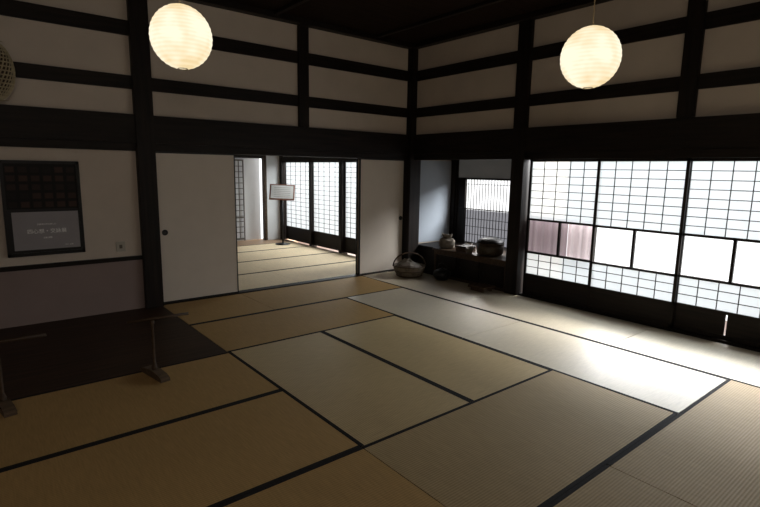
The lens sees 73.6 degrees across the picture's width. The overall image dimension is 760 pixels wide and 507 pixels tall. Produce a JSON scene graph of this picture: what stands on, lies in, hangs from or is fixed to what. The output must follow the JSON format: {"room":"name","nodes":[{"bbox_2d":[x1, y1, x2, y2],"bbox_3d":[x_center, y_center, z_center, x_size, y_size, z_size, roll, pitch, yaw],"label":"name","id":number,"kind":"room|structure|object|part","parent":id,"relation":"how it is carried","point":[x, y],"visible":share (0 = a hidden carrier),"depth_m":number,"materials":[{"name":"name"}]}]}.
{"room":"japanese tatami room","nodes":[
{"label":"japanese tatami room","id":0,"kind":"room"},
{"bbox_2d":[0,307,226,399],"bbox_3d":[-3.619,0.951,3.843,4.320,0.046,1.938,-7,12,-39],"label":"floor","id":1,"kind":"structure","parent":0,"point":[81,350],"depth_m":4.48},
{"bbox_2d":[0,0,407,266],"bbox_3d":[-2.733,-1.082,5.557,8.200,3.530,0.120,-7,12,-39],"label":"wall","id":2,"kind":"structure","parent":0,"point":[108,178],"depth_m":5.56,"materials":[{"name":"beige paint"}]},
{"bbox_2d":[0,41,15,100],"bbox_3d":[-3.522,-1.719,4.586,0.361,0.670,0.193,-7,12,-39],"label":"woven basket","id":3,"kind":"object","parent":2,"relation":"hanging from","point":[7,69],"visible":1,"depth_m":4.63,"materials":[{"name":"brown wicker"}]},
{"bbox_2d":[0,160,85,257],"bbox_3d":[-3.348,-0.450,5.059,0.660,0.935,0.040,-7,12,-39],"label":"framed poster","id":4,"kind":"object","parent":2,"relation":"attached to","point":[42,201],"visible":1,"depth_m":5.04,"materials":[{"name":"printed paper"},{"name":"black-framed wood"}]},
{"bbox_2d":[2,163,78,209],"bbox_3d":[-3.343,-0.664,5.021,0.600,0.440,0.006,-7,12,-39],"label":"photo","id":5,"kind":"object","parent":4,"relation":"on","point":[25,186],"depth_m":5.01},
{"bbox_2d":[0,255,142,271],"bbox_3d":[-4.279,0.229,4.416,4.140,0.045,0.035,-7,12,-39],"label":"trim","id":6,"kind":"structure","parent":2,"relation":"attached to","point":[138,257],"depth_m":5.25,"materials":[{"name":"black wood"}]},
{"bbox_2d":[0,260,144,328],"bbox_3d":[-4.291,0.528,4.474,4.140,0.564,0.012,-7,12,-39],"label":"wainscoting","id":7,"kind":"structure","parent":2,"relation":"attached to","point":[34,296],"depth_m":5.30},
{"bbox_2d":[116,241,125,251],"bbox_3d":[-2.839,-0.076,5.562,0.090,0.110,0.013,-7,12,-39],"label":"wall socket","id":8,"kind":"object","parent":2,"relation":"attached to","point":[120,246],"visible":1,"depth_m":5.56,"materials":[{"name":"beige plastic"}]},
{"bbox_2d":[126,0,163,308],"bbox_3d":[-2.605,-1.089,5.613,0.190,3.530,0.195,-7,12,-39],"label":"wooden pillar","id":9,"kind":"structure","parent":2,"relation":"attached to","point":[137,10],"depth_m":5.53,"materials":[{"name":"black wood"}]},
{"bbox_2d":[156,152,238,302],"bbox_3d":[-2.180,-0.319,6.113,0.945,1.745,0.033,-7,12,-39],"label":"door","id":10,"kind":"structure","parent":2,"relation":"in","point":[197,191],"depth_m":6.09,"materials":[{"name":"paper"}]},
{"bbox_2d":[0,137,406,159],"bbox_3d":[-2.723,-1.161,5.532,8.200,0.085,0.150,-7,12,-39],"label":"trim","id":11,"kind":"structure","parent":2,"relation":"attached to","point":[4,141],"depth_m":5.87,"materials":[{"name":"black wood"}]},
{"bbox_2d":[0,104,408,153],"bbox_3d":[-2.674,-1.342,5.446,8.200,0.300,0.055,-7,12,-39],"label":"wooden beam","id":12,"kind":"structure","parent":2,"relation":"attached to","point":[16,121],"depth_m":5.80,"materials":[{"name":"black wood"}]},
{"bbox_2d":[0,0,408,80],"bbox_3d":[-2.667,-2.355,5.290,8.200,0.150,0.028,-7,12,-39],"label":"trim","id":13,"kind":"structure","parent":2,"relation":"attached to","point":[11,8],"depth_m":5.90,"materials":[{"name":"black wood"}]},
{"bbox_2d":[13,61,407,117],"bbox_3d":[-2.675,-1.817,5.378,8.200,0.140,0.028,-7,12,-39],"label":"trim","id":14,"kind":"structure","parent":2,"relation":"attached to","point":[22,70],"depth_m":5.80,"materials":[{"name":"black wood"}]},
{"bbox_2d":[164,270,393,303],"bbox_3d":[-1.122,0.442,7.154,3.760,0.056,0.120,-7,12,-39],"label":"trim","id":15,"kind":"structure","parent":2,"relation":"attached to","point":[352,275],"depth_m":6.99,"materials":[{"name":"black wood"}]},
{"bbox_2d":[274,0,308,14],"bbox_3d":[1.272,-2.384,3.106,0.060,0.040,8.080,-7,12,-39],"label":"beam","id":16,"kind":"structure","parent":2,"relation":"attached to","point":[295,3],"depth_m":5.90,"materials":[{"name":"black wood"}]},
{"bbox_2d":[183,0,415,48],"bbox_3d":[-2.631,-2.773,5.185,8.200,0.070,0.120,-7,12,-39],"label":"trim","id":17,"kind":"structure","parent":2,"relation":"attached to","point":[222,4],"depth_m":6.43,"materials":[{"name":"black wood"}]},
{"bbox_2d":[297,24,308,126],"bbox_3d":[-1.004,-2.343,6.646,0.150,1.340,0.050,-7,12,-39],"label":"trim","id":18,"kind":"structure","parent":2,"relation":"attached to","point":[302,31],"depth_m":6.62,"materials":[{"name":"black wood"}]},
{"bbox_2d":[355,159,358,273],"bbox_3d":[-0.011,-0.581,7.917,0.880,1.745,0.033,-7,12,-39],"label":"door","id":19,"kind":"structure","parent":2,"relation":"in","point":[357,160],"depth_m":7.63,"materials":[{"name":"wood"}]},
{"bbox_3d":[-0.013,-0.582,7.918,0.856,1.719,0.020,-7,12,-39],"label":"panel","id":20,"kind":"part","parent":19,"relation":"part of","materials":[{"name":"wood"}]},
{"bbox_2d":[358,159,404,274],"bbox_3d":[0.028,-0.575,7.885,0.870,1.745,0.033,-7,12,-39],"label":"door","id":21,"kind":"structure","parent":2,"relation":"in","point":[381,181],"depth_m":7.85,"materials":[{"name":"paper"}]},
{"bbox_2d":[402,48,420,262],"bbox_3d":[0.490,-1.445,8.074,0.230,3.530,0.230,-7,12,-39],"label":"trim","id":22,"kind":"structure","parent":2,"relation":"attached to","point":[412,168],"depth_m":8.02,"materials":[{"name":"black wood"}]},
{"bbox_2d":[376,0,504,37],"bbox_3d":[2.514,-2.528,4.104,0.060,0.040,8.080,-7,12,-39],"label":"trim","id":23,"kind":"structure","parent":2,"relation":"attached to","point":[487,2],"depth_m":6.23,"materials":[{"name":"black wood"}]},
{"bbox_2d":[235,156,280,240],"bbox_3d":[-3.843,-1.442,10.352,4.120,2.650,0.350,-7,12,-39],"label":"wall","id":24,"kind":"structure","parent":0,"point":[251,165],"depth_m":11.30,"materials":[{"name":"white paint"}]},
{"bbox_2d":[235,155,262,158],"bbox_3d":[-3.966,-1.990,9.977,3.560,0.150,0.120,-7,12,-39],"label":"trim","id":25,"kind":"structure","parent":24,"relation":"attached to","point":[236,156],"depth_m":10.85,"materials":[{"name":"black wood"}]},
{"bbox_2d":[261,155,267,239],"bbox_3d":[-2.554,-1.563,11.215,0.060,2.650,0.120,-7,12,-39],"label":"trim","id":26,"kind":"structure","parent":24,"relation":"attached to","point":[264,169],"depth_m":11.24,"materials":[{"name":"brown wood"}]},
{"bbox_2d":[237,238,297,245],"bbox_3d":[-3.690,-0.122,10.353,4.120,0.050,0.800,-7,12,-39],"label":"floor","id":27,"kind":"structure","parent":0,"point":[254,241],"depth_m":11.15,"materials":[{"name":"brown wood"}]},
{"bbox_2d":[235,159,245,240],"bbox_3d":[-3.103,-1.149,11.046,0.320,1.770,0.030,-7,12,-39],"label":"lattice screen","id":28,"kind":"object","parent":27,"relation":"on","point":[238,160],"visible":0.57,"depth_m":11.09,"materials":[{"name":"brown wood"}]},
{"bbox_2d":[227,0,572,42],"bbox_3d":[-0.077,-2.322,2.164,8.320,0.100,8.320,-7,12,-39],"label":"ceiling","id":29,"kind":"structure","parent":0,"point":[376,17],"depth_m":6.15,"materials":[{"name":"black wood"}]},
{"bbox_2d":[149,0,212,69],"bbox_3d":[-1.436,-1.933,3.625,0.431,1.183,0.431,6,11,28],"label":"paper lantern","id":30,"kind":"object","parent":29,"relation":"hanging from","point":[180,36],"visible":1,"depth_m":3.54,"materials":[{"name":"white paper"}]},
{"bbox_2d":[560,0,621,88],"bbox_3d":[1.532,-1.837,3.614,0.418,1.276,0.418,-7,12,-39],"label":"paper lantern","id":31,"kind":"object","parent":29,"relation":"hanging from","point":[592,55],"visible":1,"depth_m":3.54,"materials":[{"name":"white paper"}]},
{"bbox_2d":[418,160,451,243],"bbox_3d":[1.561,-0.630,7.787,0.930,2.050,2.240,-7,12,-39],"label":"wall","id":32,"kind":"structure","parent":0,"point":[424,160],"depth_m":8.51,"materials":[{"name":"beige paint"}]},
{"bbox_2d":[418,241,464,273],"bbox_3d":[1.046,0.066,8.434,0.810,0.450,0.550,-7,12,-39],"label":"trim","id":33,"kind":"structure","parent":32,"relation":"attached to","point":[425,250],"depth_m":8.17,"materials":[{"name":"black wood"}]},
{"bbox_2d":[449,160,456,238],"bbox_3d":[1.277,-0.747,8.774,0.120,1.950,0.100,-7,12,-39],"label":"trim","id":34,"kind":"structure","parent":32,"relation":"attached to","point":[454,162],"depth_m":8.69,"materials":[{"name":"black wood"}]},
{"bbox_2d":[454,160,510,247],"bbox_3d":[1.911,-0.813,7.977,0.063,1.540,1.900,-7,12,-39],"label":"window","id":35,"kind":"structure","parent":32,"relation":"in","point":[470,225],"depth_m":8.34,"materials":[{"name":"brown wood"}]},
{"bbox_3d":[1.365,-0.742,8.665,0.010,1.040,0.180,-7,12,-39],"label":"panel","id":36,"kind":"part","parent":35,"relation":"part of","materials":[{"name":"black wood"}]},
{"bbox_2d":[298,241,726,334],"bbox_3d":[-1.164,0.911,4.772,9.300,0.100,12.800,-7,12,-39],"label":"floor","id":37,"kind":"structure","parent":0,"point":[298,241],"depth_m":10.40,"materials":[{"name":"brown wood"}]},
{"bbox_2d":[0,352,279,469],"bbox_3d":[-1.779,1.040,3.471,1.933,0.050,0.969,-7,12,-39],"label":"mat","id":38,"kind":"object","parent":37,"relation":"on","point":[46,424],"visible":0.71,"depth_m":3.43,"materials":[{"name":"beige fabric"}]},
{"bbox_2d":[0,333,45,417],"bbox_3d":[-2.446,0.791,3.334,0.376,0.464,0.305,1,9,-2],"label":"barrier post","id":39,"kind":"object","parent":38,"relation":"on","point":[7,408],"visible":1,"depth_m":3.32,"materials":[{"name":"brown wood"}]},
{"bbox_2d":[127,312,188,382],"bbox_3d":[-1.691,0.712,3.890,0.376,0.464,0.305,1,9,-2],"label":"barrier post","id":40,"kind":"object","parent":38,"relation":"on","point":[153,371],"visible":1,"depth_m":3.86,"materials":[{"name":"brown wood"}]},
{"bbox_2d":[0,390,359,506],"bbox_3d":[-1.168,1.171,2.729,1.933,0.050,0.969,-7,12,-39],"label":"mat","id":41,"kind":"object","parent":37,"relation":"on","point":[215,457],"visible":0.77,"depth_m":2.79,"materials":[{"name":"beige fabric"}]},
{"bbox_2d":[164,293,274,324],"bbox_3d":[-1.870,0.645,5.862,0.963,0.050,0.969,-7,12,-39],"label":"mat","id":42,"kind":"object","parent":37,"relation":"on","point":[234,305],"visible":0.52,"depth_m":5.83,"materials":[{"name":"beige wicker"}]},
{"bbox_2d":[238,262,266,274],"bbox_3d":[-2.802,0.323,7.731,1.943,0.050,0.969,-7,12,-39],"label":"mat","id":43,"kind":"object","parent":37,"relation":"on","point":[243,268],"visible":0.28,"depth_m":8.08,"materials":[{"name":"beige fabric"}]},
{"bbox_2d":[238,271,297,290],"bbox_3d":[-2.191,0.455,6.989,1.943,0.050,0.969,-7,12,-39],"label":"mat","id":44,"kind":"object","parent":37,"relation":"on","point":[260,279],"visible":0.28,"depth_m":7.30,"materials":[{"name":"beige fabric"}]},
{"bbox_2d":[237,241,308,252],"bbox_3d":[-2.446,-0.102,10.354,1.943,0.050,0.769,-7,12,-39],"label":"mat","id":45,"kind":"object","parent":37,"relation":"on","point":[247,248],"visible":0.47,"depth_m":10.44,"materials":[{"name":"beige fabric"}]},
{"bbox_2d":[269,184,294,244],"bbox_3d":[-2.059,-0.825,10.721,0.520,1.269,0.320,0,9,-5],"label":"stand","id":46,"kind":"object","parent":45,"relation":"on","point":[282,192],"visible":1,"depth_m":10.65,"materials":[{"name":"black paint"}]},
{"bbox_2d":[238,246,334,261],"bbox_3d":[-1.898,0.016,9.688,1.943,0.050,0.969,-7,12,-39],"label":"mat","id":47,"kind":"object","parent":37,"relation":"on","point":[305,250],"visible":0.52,"depth_m":9.68,"materials":[{"name":"beige wicker"}]},
{"bbox_2d":[190,298,394,351],"bbox_3d":[-0.882,0.733,5.422,1.933,0.050,0.969,-7,12,-39],"label":"mat","id":48,"kind":"object","parent":37,"relation":"on","point":[252,330],"visible":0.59,"depth_m":5.30,"materials":[{"name":"brown wicker"}]},
{"bbox_2d":[244,252,355,270],"bbox_3d":[-1.288,0.147,8.946,1.943,0.050,0.969,-7,12,-39],"label":"mat","id":49,"kind":"object","parent":37,"relation":"on","point":[334,257],"visible":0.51,"depth_m":8.87,"materials":[{"name":"beige wicker"}]},
{"bbox_2d":[270,261,355,281],"bbox_3d":[-0.677,0.279,8.204,1.943,0.050,0.969,-7,12,-39],"label":"mat","id":50,"kind":"object","parent":37,"relation":"on","point":[308,273],"visible":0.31,"depth_m":7.98,"materials":[{"name":"beige wicker"}]},
{"bbox_2d":[309,161,316,246],"bbox_3d":[-1.400,-1.010,10.564,0.140,1.805,0.080,-7,12,-39],"label":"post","id":51,"kind":"structure","parent":37,"relation":"on","point":[310,162],"depth_m":10.51,"materials":[{"name":"black wood"}]},
{"bbox_2d":[241,276,402,309],"bbox_3d":[-0.740,0.514,6.769,1.933,0.050,0.969,-7,12,-39],"label":"mat","id":52,"kind":"object","parent":37,"relation":"on","point":[309,293],"visible":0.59,"depth_m":6.67,"materials":[{"name":"beige wicker"}]},
{"bbox_2d":[215,447,443,506],"bbox_3d":[-0.557,1.303,1.987,1.933,0.050,0.969,-7,12,-39],"label":"mat","id":53,"kind":"object","parent":37,"relation":"on","point":[354,478],"visible":1,"depth_m":2.57,"materials":[{"name":"beige wicker"}]},
{"bbox_2d":[338,161,346,253],"bbox_3d":[-0.705,-0.859,9.711,0.150,1.805,0.100,-7,12,-39],"label":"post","id":54,"kind":"structure","parent":37,"relation":"on","point":[341,163],"depth_m":9.66,"materials":[{"name":"black wood"}]},
{"bbox_2d":[228,332,470,446],"bbox_3d":[-0.343,0.974,4.007,0.969,0.050,1.933,-7,12,-39],"label":"mat","id":55,"kind":"object","parent":37,"relation":"on","point":[367,398],"visible":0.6,"depth_m":3.79,"materials":[{"name":"beige wicker"}]},
{"bbox_2d":[362,271,503,301],"bbox_3d":[0.696,0.449,7.305,0.969,0.050,1.933,-7,12,-39],"label":"mat","id":56,"kind":"object","parent":37,"relation":"on","point":[453,290],"visible":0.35,"depth_m":7.12,"materials":[{"name":"beige wicker"}]},
{"bbox_2d":[392,252,425,277],"bbox_3d":[0.447,0.160,7.742,0.496,0.370,0.496,-7,12,-39],"label":"basket","id":57,"kind":"object","parent":56,"relation":"on","point":[406,268],"visible":1,"depth_m":7.62,"materials":[{"name":"brown wicker"}]},
{"bbox_3d":[0.448,0.082,7.729,0.531,0.212,0.021,-1,10,-13],"label":"handle","id":58,"kind":"part","parent":57,"relation":"part of","materials":[{"name":"brown wicker"}]},
{"bbox_2d":[433,263,450,280],"bbox_3d":[0.925,0.262,7.517,0.283,0.256,0.269,7,11,33],"label":"kettle","id":59,"kind":"object","parent":56,"relation":"on","point":[441,274],"visible":1,"depth_m":7.44,"materials":[{"name":"black paint"}]},
{"bbox_2d":[468,282,494,292],"bbox_3d":[1.375,0.465,6.886,0.240,0.075,0.280,-7,12,-39],"label":"wooden tray","id":60,"kind":"object","parent":56,"relation":"on","point":[479,287],"visible":1,"depth_m":6.86,"materials":[{"name":"brown wood"}]},
{"bbox_2d":[347,288,520,337],"bbox_3d":[0.553,0.668,5.958,0.969,0.050,1.933,-7,12,-39],"label":"mat","id":61,"kind":"object","parent":37,"relation":"on","point":[459,320],"visible":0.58,"depth_m":5.81,"materials":[{"name":"beige wicker"}]},
{"bbox_2d":[322,315,549,401],"bbox_3d":[0.410,0.887,4.612,0.969,0.050,1.933,-7,12,-39],"label":"mat","id":62,"kind":"object","parent":37,"relation":"on","point":[472,371],"visible":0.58,"depth_m":4.42,"materials":[{"name":"beige wicker"}]},
{"bbox_2d":[432,243,505,290],"bbox_3d":[1.605,0.195,7.643,0.950,0.470,1.400,-7,12,-39],"label":"table","id":63,"kind":"object","parent":37,"relation":"on","point":[474,267],"visible":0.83,"depth_m":7.32,"materials":[{"name":"brown wood"}]},
{"bbox_3d":[1.005,0.184,7.713,0.023,0.300,0.413,-7,12,-39],"label":"door","id":64,"kind":"part","parent":63,"relation":"part of","materials":[{"name":"brown wood"}]},
{"bbox_2d":[439,233,454,248],"bbox_3d":[1.042,-0.197,7.821,0.209,0.228,0.289,-7,12,-39],"label":"jar","id":65,"kind":"object","parent":63,"relation":"on","point":[446,242],"visible":1,"depth_m":7.75,"materials":[{"name":"grey ceramic"}]},
{"bbox_2d":[455,244,476,251],"bbox_3d":[1.276,-0.078,7.572,0.240,0.080,0.220,-7,12,-39],"label":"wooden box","id":66,"kind":"object","parent":63,"relation":"on","point":[461,248],"visible":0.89,"depth_m":7.52,"materials":[{"name":"brown wood"}]},
{"bbox_3d":[1.277,-0.107,7.567,0.240,0.020,0.220,-7,12,-39],"label":"lid","id":67,"kind":"part","parent":66,"relation":"part of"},
{"bbox_3d":[1.278,0.243,7.381,0.023,0.300,0.413,-7,12,-39],"label":"door","id":68,"kind":"part","parent":63,"relation":"part of","materials":[{"name":"brown wood"}]},
{"bbox_2d":[465,247,473,253],"bbox_3d":[1.296,-0.042,7.360,0.120,0.080,0.120,-7,12,-39],"label":"bowl","id":69,"kind":"object","parent":63,"relation":"on","point":[469,250],"visible":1,"depth_m":7.32,"materials":[{"name":"brown ceramic"}]},
{"bbox_2d":[476,237,503,256],"bbox_3d":[1.570,-0.105,7.234,0.392,0.253,0.392,-7,12,-39],"label":"lidded basket","id":70,"kind":"object","parent":63,"relation":"on","point":[487,246],"visible":1,"depth_m":7.09,"materials":[{"name":"brown wicker"}]},
{"bbox_3d":[1.571,-0.185,7.221,0.388,0.091,0.386,-7,12,-39],"label":"lid","id":71,"kind":"part","parent":70,"relation":"part of","materials":[{"name":"brown wicker"}]},
{"bbox_3d":[1.551,0.301,7.050,0.023,0.300,0.413,-7,12,-39],"label":"door","id":72,"kind":"part","parent":63,"relation":"part of","materials":[{"name":"brown wood"}]},
{"bbox_2d":[362,370,676,506],"bbox_3d":[0.950,1.128,3.196,1.933,0.050,0.969,-7,12,-39],"label":"mat","id":73,"kind":"object","parent":37,"relation":"on","point":[530,441],"visible":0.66,"depth_m":3.04,"materials":[{"name":"beige wicker"}]},
{"bbox_2d":[457,292,652,344],"bbox_3d":[1.917,0.712,5.821,0.969,0.050,1.933,-7,12,-39],"label":"mat","id":74,"kind":"object","parent":37,"relation":"on","point":[604,329],"visible":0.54,"depth_m":5.66,"materials":[{"name":"beige wicker"}]},
{"bbox_2d":[462,321,726,413],"bbox_3d":[1.774,0.931,4.474,0.969,0.050,1.933,-7,12,-39],"label":"mat","id":75,"kind":"object","parent":37,"relation":"on","point":[668,386],"visible":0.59,"depth_m":4.28,"materials":[{"name":"beige wicker"}]},
{"bbox_2d":[545,464,694,506],"bbox_3d":[0.807,1.347,1.850,1.933,0.050,0.969,-7,12,-39],"label":"mat","id":76,"kind":"object","parent":37,"relation":"on","point":[607,486],"visible":1,"depth_m":2.56,"materials":[{"name":"beige wicker"}]},
{"bbox_2d":[606,379,759,506],"bbox_3d":[2.314,1.172,3.059,1.933,0.050,0.969,-7,12,-39],"label":"mat","id":77,"kind":"object","parent":37,"relation":"on","point":[707,454],"visible":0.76,"depth_m":2.94,"materials":[{"name":"beige wicker"}]},
{"bbox_2d":[610,327,759,387],"bbox_3d":[3.139,0.975,4.337,0.969,0.050,1.933,-7,12,-39],"label":"mat","id":78,"kind":"object","parent":37,"relation":"on","point":[735,363],"visible":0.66,"depth_m":4.61,"materials":[{"name":"beige wicker"}]},
{"bbox_2d":[416,0,759,134],"bbox_3d":[3.131,-1.793,4.821,0.120,1.705,8.200,-7,12,-39],"label":"wall","id":79,"kind":"structure","parent":0,"point":[736,46],"depth_m":5.56,"materials":[{"name":"beige paint"}]},
{"bbox_2d":[413,0,612,48],"bbox_3d":[3.089,-2.580,4.567,0.120,0.070,8.080,-7,12,-39],"label":"trim","id":80,"kind":"structure","parent":79,"relation":"attached to","point":[575,4],"depth_m":6.29,"materials":[{"name":"black wood"}]},
{"bbox_2d":[504,19,534,294],"bbox_3d":[1.812,-1.166,6.506,0.180,3.530,0.190,-7,12,-39],"label":"trim","id":81,"kind":"structure","parent":79,"relation":"attached to","point":[520,166],"depth_m":6.46,"materials":[{"name":"black wood"}]},
{"bbox_2d":[522,159,597,307],"bbox_3d":[2.196,-0.273,6.213,0.030,1.735,0.935,-7,12,-39],"label":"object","id":82,"kind":"structure","parent":79,"relation":"in","point":[561,191],"depth_m":6.20,"materials":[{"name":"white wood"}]},
{"bbox_2d":[528,220,591,259],"bbox_3d":[2.161,-0.214,6.426,0.046,0.488,1.150,-7,12,-39],"label":"curtain","id":83,"kind":"object","parent":82,"relation":"hanging from","point":[542,235],"visible":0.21,"depth_m":6.29,"materials":[{"name":"fabric"}]},
{"bbox_2d":[413,113,759,153],"bbox_3d":[3.071,-1.152,4.848,0.055,0.300,8.145,-7,12,-39],"label":"wooden beam","id":84,"kind":"structure","parent":79,"relation":"attached to","point":[736,130],"depth_m":5.46,"materials":[{"name":"black wood"}]},
{"bbox_2d":[414,148,759,159],"bbox_3d":[3.107,-0.972,4.946,0.150,0.085,8.200,-7,12,-39],"label":"trim","id":85,"kind":"structure","parent":79,"relation":"attached to","point":[722,152],"depth_m":5.51,"materials":[{"name":"black wood"}]},
{"bbox_2d":[415,67,759,117],"bbox_3d":[3.080,-1.629,4.789,0.028,0.140,8.172,-7,12,-39],"label":"trim","id":86,"kind":"structure","parent":79,"relation":"attached to","point":[745,76],"depth_m":5.51,"materials":[{"name":"black wood"}]},
{"bbox_2d":[416,1,759,80],"bbox_3d":[3.089,-2.166,4.701,0.028,0.150,8.172,-7,12,-39],"label":"trim","id":87,"kind":"structure","parent":79,"relation":"attached to","point":[750,12],"depth_m":5.26,"materials":[{"name":"black wood"}]},
{"bbox_2d":[586,158,691,327],"bbox_3d":[2.746,-0.145,5.490,0.030,1.735,0.947,-7,12,-39],"label":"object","id":88,"kind":"structure","parent":79,"relation":"in","point":[650,195],"depth_m":5.45,"materials":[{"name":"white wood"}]},
{"bbox_2d":[676,0,708,117],"bbox_3d":[2.986,-1.983,4.837,0.050,1.340,0.160,-7,12,-39],"label":"trim","id":89,"kind":"structure","parent":79,"relation":"attached to","point":[697,9],"depth_m":4.84,"materials":[{"name":"black wood"}]},
{"bbox_2d":[673,158,759,347],"bbox_3d":[3.354,-0.023,4.806,0.030,1.735,0.947,-7,12,-39],"label":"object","id":90,"kind":"structure","parent":79,"relation":"in","point":[723,199],"depth_m":4.87,"materials":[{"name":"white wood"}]},
{"bbox_2d":[518,292,759,351],"bbox_3d":[3.046,0.805,5.303,0.120,0.070,3.740,-7,12,-39],"label":"trim","id":91,"kind":"structure","parent":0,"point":[521,293],"depth_m":5.36,"materials":[{"name":"black wood"}]},
{"bbox_3d":[-0.863,-1.315,9.866,0.120,2.650,4.180,-7,12,-39],"label":"wall","id":92,"kind":"structure","parent":0,"visible":0},
{"bbox_2d":[279,156,285,238],"bbox_3d":[-2.163,-1.590,11.414,0.160,2.650,0.100,-7,12,-39],"label":"trim","id":93,"kind":"structure","parent":92,"relation":"attached to","point":[281,163],"depth_m":11.43,"materials":[{"name":"black wood"}]},
{"bbox_2d":[285,161,308,243],"bbox_3d":[-1.765,-1.123,11.002,0.030,1.735,1.120,-7,12,-39],"label":"window","id":94,"kind":"structure","parent":92,"relation":"in","point":[296,172],"depth_m":11.00,"materials":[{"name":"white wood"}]},
{"bbox_2d":[282,156,355,160],"bbox_3d":[-0.866,-1.834,9.772,0.150,0.095,4.180,-7,12,-39],"label":"trim","id":95,"kind":"structure","parent":92,"relation":"attached to","point":[290,158],"depth_m":10.20,"materials":[{"name":"black wood"}]},
{"bbox_2d":[313,161,338,249],"bbox_3d":[-1.060,-0.971,10.145,0.030,1.735,1.040,-7,12,-39],"label":"window","id":96,"kind":"structure","parent":92,"relation":"in","point":[325,173],"depth_m":10.17,"materials":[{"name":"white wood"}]},
{"bbox_2d":[344,161,355,254],"bbox_3d":[-0.383,-0.825,9.323,0.030,1.735,0.910,-7,12,-39],"label":"window","id":97,"kind":"structure","parent":92,"relation":"in","point":[349,166],"depth_m":9.53,"materials":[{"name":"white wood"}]}
]}

